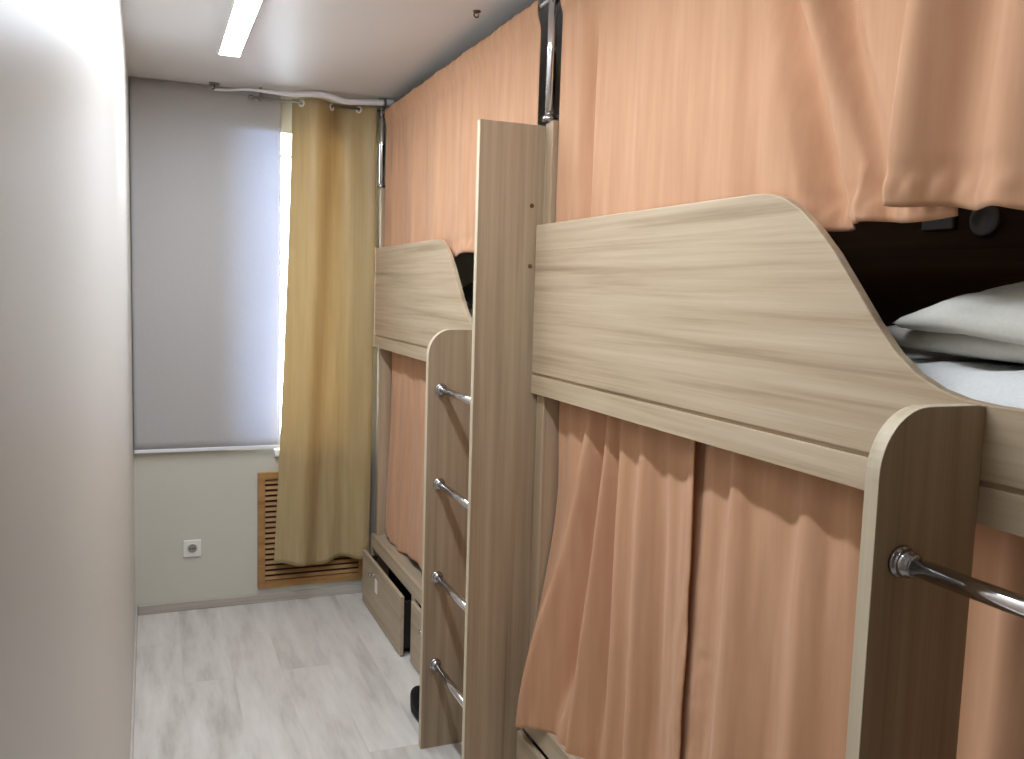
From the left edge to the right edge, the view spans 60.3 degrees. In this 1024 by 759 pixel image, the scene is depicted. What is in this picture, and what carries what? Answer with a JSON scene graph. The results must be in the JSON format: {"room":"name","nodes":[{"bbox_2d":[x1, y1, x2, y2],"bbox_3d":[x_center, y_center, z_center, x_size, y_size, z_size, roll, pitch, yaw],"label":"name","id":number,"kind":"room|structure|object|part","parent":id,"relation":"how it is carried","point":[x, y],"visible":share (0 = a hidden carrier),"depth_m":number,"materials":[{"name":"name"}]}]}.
{"room":"dormitory","nodes":[
{"label":"dormitory","id":0,"kind":"room"},
{"bbox_2d":[0,0,134,758],"bbox_3d":[-0.517,0.238,0.914,0.120,2.500,7.464,-1,6,-22],"label":"wall","id":1,"kind":"structure","parent":0,"point":[67,541],"depth_m":0.82,"materials":[{"name":"white paint"}]},
{"bbox_2d":[129,604,137,758],"bbox_3d":[-0.459,1.463,0.978,0.010,0.055,7.044,-1,6,-22],"label":"baseboard","id":2,"kind":"structure","parent":1,"relation":"attached to","point":[136,605],"depth_m":3.35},
{"bbox_2d":[133,592,461,758],"bbox_3d":[0.439,1.520,1.452,2.270,0.100,7.464,-1,6,-22],"label":"floor","id":3,"kind":"structure","parent":0,"point":[313,677],"depth_m":3.52,"materials":[{"name":"grey laminate"}]},
{"bbox_2d":[410,685,419,721],"bbox_3d":[-0.323,1.217,3.290,0.084,0.092,0.254,-1,6,-22],"label":"shoe","id":4,"kind":"object","parent":3,"relation":"on","point":[415,692],"visible":0.32,"depth_m":3.30,"materials":[{"name":"black rubber"}]},
{"bbox_2d":[362,0,548,758],"bbox_3d":[0.013,-0.019,3.641,1.077,2.500,1.970,-1,6,-22],"label":"bunk bed","id":5,"kind":"object","parent":3,"relation":"on","point":[463,618],"visible":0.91,"depth_m":2.67,"materials":[{"name":"brown wood"}]},
{"bbox_3d":[-0.614,1.029,4.149,0.016,0.264,0.733,-1,6,-22],"label":"drawer","id":6,"kind":"part","parent":5,"relation":"part of","materials":[{"name":"brown wood"}]},
{"bbox_3d":[-0.641,0.097,4.421,0.064,2.075,0.051,-1,6,-22],"label":"post","id":7,"kind":"part","parent":5,"relation":"part of","materials":[{"name":"brown wood"}]},
{"bbox_3d":[-0.347,1.055,3.624,0.018,0.345,1.941,-1,6,-22],"label":"frame","id":8,"kind":"part","parent":5,"relation":"part of","materials":[{"name":"brown wood"}]},
{"bbox_3d":[-0.312,-0.094,3.509,0.018,0.060,1.941,-1,6,-22],"label":"rail","id":9,"kind":"part","parent":5,"relation":"part of","materials":[{"name":"brown wood"}]},
{"bbox_2d":[385,352,425,569],"bbox_3d":[-0.271,0.405,3.570,0.049,0.959,1.849,-1,6,-22],"label":"curtain","id":10,"kind":"object","parent":5,"relation":"hanging from","point":[405,473],"visible":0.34,"depth_m":4.11,"materials":[{"name":"pink fabric"}]},
{"bbox_3d":[-0.305,1.106,3.474,0.016,0.264,0.635,-1,6,-22],"label":"drawer","id":11,"kind":"part","parent":5,"relation":"part of","materials":[{"name":"brown wood"}]},
{"bbox_3d":[-0.218,0.558,3.038,0.178,1.459,0.024,-1,6,-22],"label":"ladder panel","id":12,"kind":"part","parent":5,"relation":"part of","materials":[{"name":"brown wood"}]},
{"bbox_2d":[384,0,541,257],"bbox_3d":[-0.269,-0.840,3.450,0.037,0.730,1.817,-1,6,-22],"label":"curtain","id":13,"kind":"object","parent":5,"relation":"hanging from","point":[430,178],"visible":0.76,"depth_m":3.34,"materials":[{"name":"pink fabric"}]},
{"bbox_3d":[0.365,0.297,2.764,1.053,2.067,0.022,-1,6,-22],"label":"tall panel","id":14,"kind":"part","parent":5,"relation":"part of","materials":[{"name":"brown wood"}]},
{"bbox_3d":[-0.243,-1.186,3.386,0.016,0.016,1.927,-1,6,-22],"label":"curtain rail","id":15,"kind":"part","parent":5,"relation":"part of","materials":[{"name":"silver metal"}]},
{"bbox_3d":[0.123,-0.186,3.656,0.813,0.173,1.860,-1,6,-22],"label":"mattress","id":16,"kind":"object","parent":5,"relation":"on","visible":0},
{"bbox_2d":[462,282,472,304],"bbox_3d":[0.087,-0.344,3.586,0.440,0.158,0.660,-1,6,-22],"label":"pillow","id":17,"kind":"object","parent":16,"relation":"on","point":[468,289],"visible":0.02,"depth_m":3.70,"materials":[{"name":"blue fabric"}]},
{"bbox_2d":[516,0,1023,758],"bbox_3d":[0.758,0.184,1.834,1.077,2.500,1.970,-1,6,-22],"label":"bunk bed","id":18,"kind":"object","parent":3,"relation":"on","point":[743,325],"visible":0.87,"depth_m":1.58,"materials":[{"name":"brown wood"}]},
{"bbox_3d":[0.157,1.232,2.353,0.016,0.264,0.733,-1,6,-22],"label":"drawer","id":19,"kind":"part","parent":18,"relation":"part of","materials":[{"name":"brown wood"}]},
{"bbox_3d":[0.104,0.300,2.614,0.064,2.075,0.051,-1,6,-22],"label":"post","id":20,"kind":"part","parent":18,"relation":"part of","materials":[{"name":"brown wood"}]},
{"bbox_3d":[0.398,1.258,1.817,0.018,0.345,1.941,-1,6,-22],"label":"frame","id":21,"kind":"part","parent":18,"relation":"part of","materials":[{"name":"brown wood"}]},
{"bbox_2d":[515,401,695,758],"bbox_3d":[0.262,0.560,2.303,0.164,0.983,0.701,-2,7,-33],"label":"curtain","id":22,"kind":"object","parent":18,"relation":"hanging from","point":[604,668],"visible":0.98,"depth_m":2.28,"materials":[{"name":"pink fabric"}]},
{"bbox_2d":[556,0,957,231],"bbox_3d":[0.398,-0.659,1.848,0.082,0.730,1.377,-1,6,-22],"label":"curtain","id":23,"kind":"object","parent":18,"relation":"hanging from","point":[664,103],"visible":0.84,"depth_m":1.78,"materials":[{"name":"pink fabric"}]},
{"bbox_3d":[0.433,0.109,1.702,0.018,0.060,1.941,-1,6,-22],"label":"rail","id":24,"kind":"part","parent":18,"relation":"part of","materials":[{"name":"brown wood"}]},
{"bbox_2d":[669,439,1023,758],"bbox_3d":[0.599,0.641,1.450,0.059,0.953,1.211,-1,6,-22],"label":"curtain","id":25,"kind":"object","parent":18,"relation":"hanging from","point":[775,551],"visible":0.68,"depth_m":1.66,"materials":[{"name":"pink fabric"}]},
{"bbox_3d":[0.527,0.761,1.232,0.178,1.459,0.024,-1,6,-22],"label":"ladder panel","id":26,"kind":"part","parent":18,"relation":"part of","materials":[{"name":"brown wood"}]},
{"bbox_3d":[1.246,0.218,2.039,0.018,2.420,1.960,-1,6,-22],"label":"panel","id":27,"kind":"part","parent":18,"relation":"part of","materials":[{"name":"black wood"}]},
{"bbox_2d":[921,216,955,230],"bbox_3d":[1.115,-0.404,2.296,0.016,0.032,0.105,-1,6,-22],"label":"socket","id":28,"kind":"object","parent":18,"relation":"attached to","point":[945,223],"depth_m":2.29,"materials":[{"name":"grey plastic"}]},
{"bbox_3d":[1.114,-0.418,2.304,0.012,0.055,0.100,-1,6,-22],"label":"plate","id":29,"kind":"part","parent":28,"relation":"part of","materials":[{"name":"grey plastic"}]},
{"bbox_2d":[882,0,1023,209],"bbox_3d":[0.646,-0.574,1.120,0.074,0.740,0.330,-1,6,-22],"label":"curtain","id":30,"kind":"object","parent":18,"relation":"hanging from","point":[956,138],"visible":1,"depth_m":1.22,"materials":[{"name":"pink fabric"}]},
{"bbox_2d":[900,346,1023,408],"bbox_3d":[0.868,0.018,1.850,0.813,0.172,1.860,-1,6,-22],"label":"mattress","id":31,"kind":"object","parent":18,"relation":"on","point":[991,381],"visible":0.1,"depth_m":1.33,"materials":[{"name":"white fabric"}]},
{"bbox_2d":[886,325,1023,363],"bbox_3d":[0.959,-0.052,1.341,0.480,0.077,0.680,-1,6,-22],"label":"pillow","id":32,"kind":"object","parent":31,"relation":"on","point":[962,345],"visible":0.55,"depth_m":1.39,"materials":[{"name":"white fabric"}]},
{"bbox_2d":[893,281,1023,344],"bbox_3d":[0.979,-0.081,1.237,0.500,0.164,0.680,-1,6,-22],"label":"pillow","id":33,"kind":"object","parent":32,"relation":"on","point":[997,313],"visible":1,"depth_m":1.33,"materials":[{"name":"white fabric"}]},
{"bbox_2d":[969,206,1000,235],"bbox_3d":[1.168,-0.389,2.169,0.016,0.071,0.088,-1,6,-22],"label":"reading lamp","id":34,"kind":"object","parent":18,"relation":"attached to","point":[985,221],"depth_m":2.17,"materials":[{"name":"grey plastic"}]},
{"bbox_2d":[128,77,539,605],"bbox_3d":[-0.881,-0.144,4.617,2.030,2.500,0.300,-1,6,-22],"label":"wall","id":35,"kind":"structure","parent":0,"point":[211,497],"depth_m":4.29,"materials":[{"name":"grey paint"}]},
{"bbox_2d":[183,539,200,556],"bbox_3d":[-1.550,0.819,4.278,0.082,0.083,0.015,-1,6,-22],"label":"wall socket","id":36,"kind":"object","parent":35,"relation":"attached to","point":[191,548],"visible":1,"depth_m":4.27,"materials":[{"name":"white plastic"}]},
{"bbox_2d":[129,76,280,453],"bbox_3d":[-1.434,-0.510,4.166,0.664,1.713,0.030,-1,6,-22],"label":"roller blind","id":37,"kind":"object","parent":35,"relation":"attached to","point":[205,163],"visible":0.99,"depth_m":4.15,"materials":[{"name":"grey fabric"}]},
{"bbox_3d":[-1.411,-1.348,4.087,0.664,0.029,0.018,-1,6,-22],"label":"head rail","id":38,"kind":"part","parent":37,"relation":"part of","materials":[{"name":"grey fabric"}]},
{"bbox_2d":[138,584,361,614],"bbox_3d":[-1.283,1.099,4.421,1.088,0.043,0.012,-1,6,-22],"label":"baseboard","id":39,"kind":"structure","parent":35,"relation":"attached to","point":[328,591],"depth_m":4.40,"materials":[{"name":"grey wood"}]},
{"bbox_2d":[274,155,290,456],"bbox_3d":[-1.072,-0.475,4.427,0.520,1.695,0.235,-1,6,-22],"label":"window","id":40,"kind":"structure","parent":35,"relation":"in","point":[276,450],"depth_m":4.39,"materials":[{"name":"white plastic"}]},
{"bbox_3d":[-1.025,0.353,4.507,0.390,0.035,0.175,-1,6,-22],"label":"sill","id":41,"kind":"part","parent":40,"relation":"part of","materials":[{"name":"white plastic"}]},
{"bbox_3d":[-1.104,-0.501,4.506,0.520,1.660,0.060,-1,6,-22],"label":"frame","id":42,"kind":"part","parent":40,"relation":"part of","materials":[{"name":"white plastic"}]},
{"bbox_2d":[257,472,362,588],"bbox_3d":[-1.012,0.751,4.489,0.545,0.587,0.020,-1,6,-22],"label":"air vent","id":43,"kind":"object","parent":35,"relation":"in","point":[341,568],"visible":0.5,"depth_m":4.43,"materials":[{"name":"brown wood"}]},
{"bbox_2d":[121,0,562,121],"bbox_3d":[0.516,-1.066,1.193,2.270,0.100,7.464,-1,6,-22],"label":"ceiling","id":44,"kind":"structure","parent":0,"point":[350,49],"depth_m":3.30,"materials":[{"name":"white paint"}]},
{"bbox_2d":[209,82,219,89],"bbox_3d":[-1.363,-1.340,4.039,0.044,0.034,0.040,-1,6,-22],"label":"bracket","id":45,"kind":"object","parent":44,"relation":"attached to","point":[214,84],"visible":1,"depth_m":4.03,"materials":[{"name":"grey metal"}]},
{"bbox_3d":[-1.362,-1.353,4.037,0.044,0.007,0.040,-1,6,-22],"label":"plate","id":46,"kind":"part","parent":45,"relation":"part of","materials":[{"name":"grey metal"}]},
{"bbox_2d":[218,0,262,56],"bbox_3d":[-0.871,-1.210,2.876,0.082,0.031,1.204,-1,6,-22],"label":"recessed light","id":47,"kind":"object","parent":44,"relation":"in","point":[242,13],"visible":1,"depth_m":3.04,"materials":[{"name":"white plastic"}]},
{"bbox_2d":[214,88,394,105],"bbox_3d":[-0.959,-1.325,4.121,0.829,0.047,0.095,0,6,-15],"label":"conduit pipe","id":48,"kind":"object","parent":44,"relation":"attached to","point":[376,102],"visible":0.99,"depth_m":4.12,"materials":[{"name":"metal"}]},
{"bbox_2d":[248,87,379,111],"bbox_3d":[-0.943,-1.332,4.221,0.621,0.061,0.062,-1,6,-22],"label":"curtain rod","id":49,"kind":"object","parent":44,"relation":"attached to","point":[250,97],"visible":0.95,"depth_m":4.15,"materials":[{"name":"grey metal"}]},
{"bbox_2d":[274,98,376,565],"bbox_3d":[-0.922,-0.196,4.338,0.474,2.284,0.091,-1,6,-22],"label":"window curtain","id":50,"kind":"object","parent":49,"relation":"hanging from","point":[323,514],"visible":1,"depth_m":4.34,"materials":[{"name":"yellow fabric"}]},
{"bbox_2d":[473,10,480,17],"bbox_3d":[-0.115,-1.192,2.882,0.026,0.023,0.026,-1,6,-22],"label":"ceiling hook","id":51,"kind":"object","parent":44,"relation":"attached to","point":[474,11],"visible":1,"depth_m":2.88,"materials":[{"name":"metal"}]},
{"bbox_2d":[540,115,558,125],"bbox_3d":[1.471,0.216,1.732,0.120,2.500,7.464,-1,6,-22],"label":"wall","id":52,"kind":"structure","parent":0,"point":[557,116],"depth_m":4.69,"materials":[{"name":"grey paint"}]}
]}

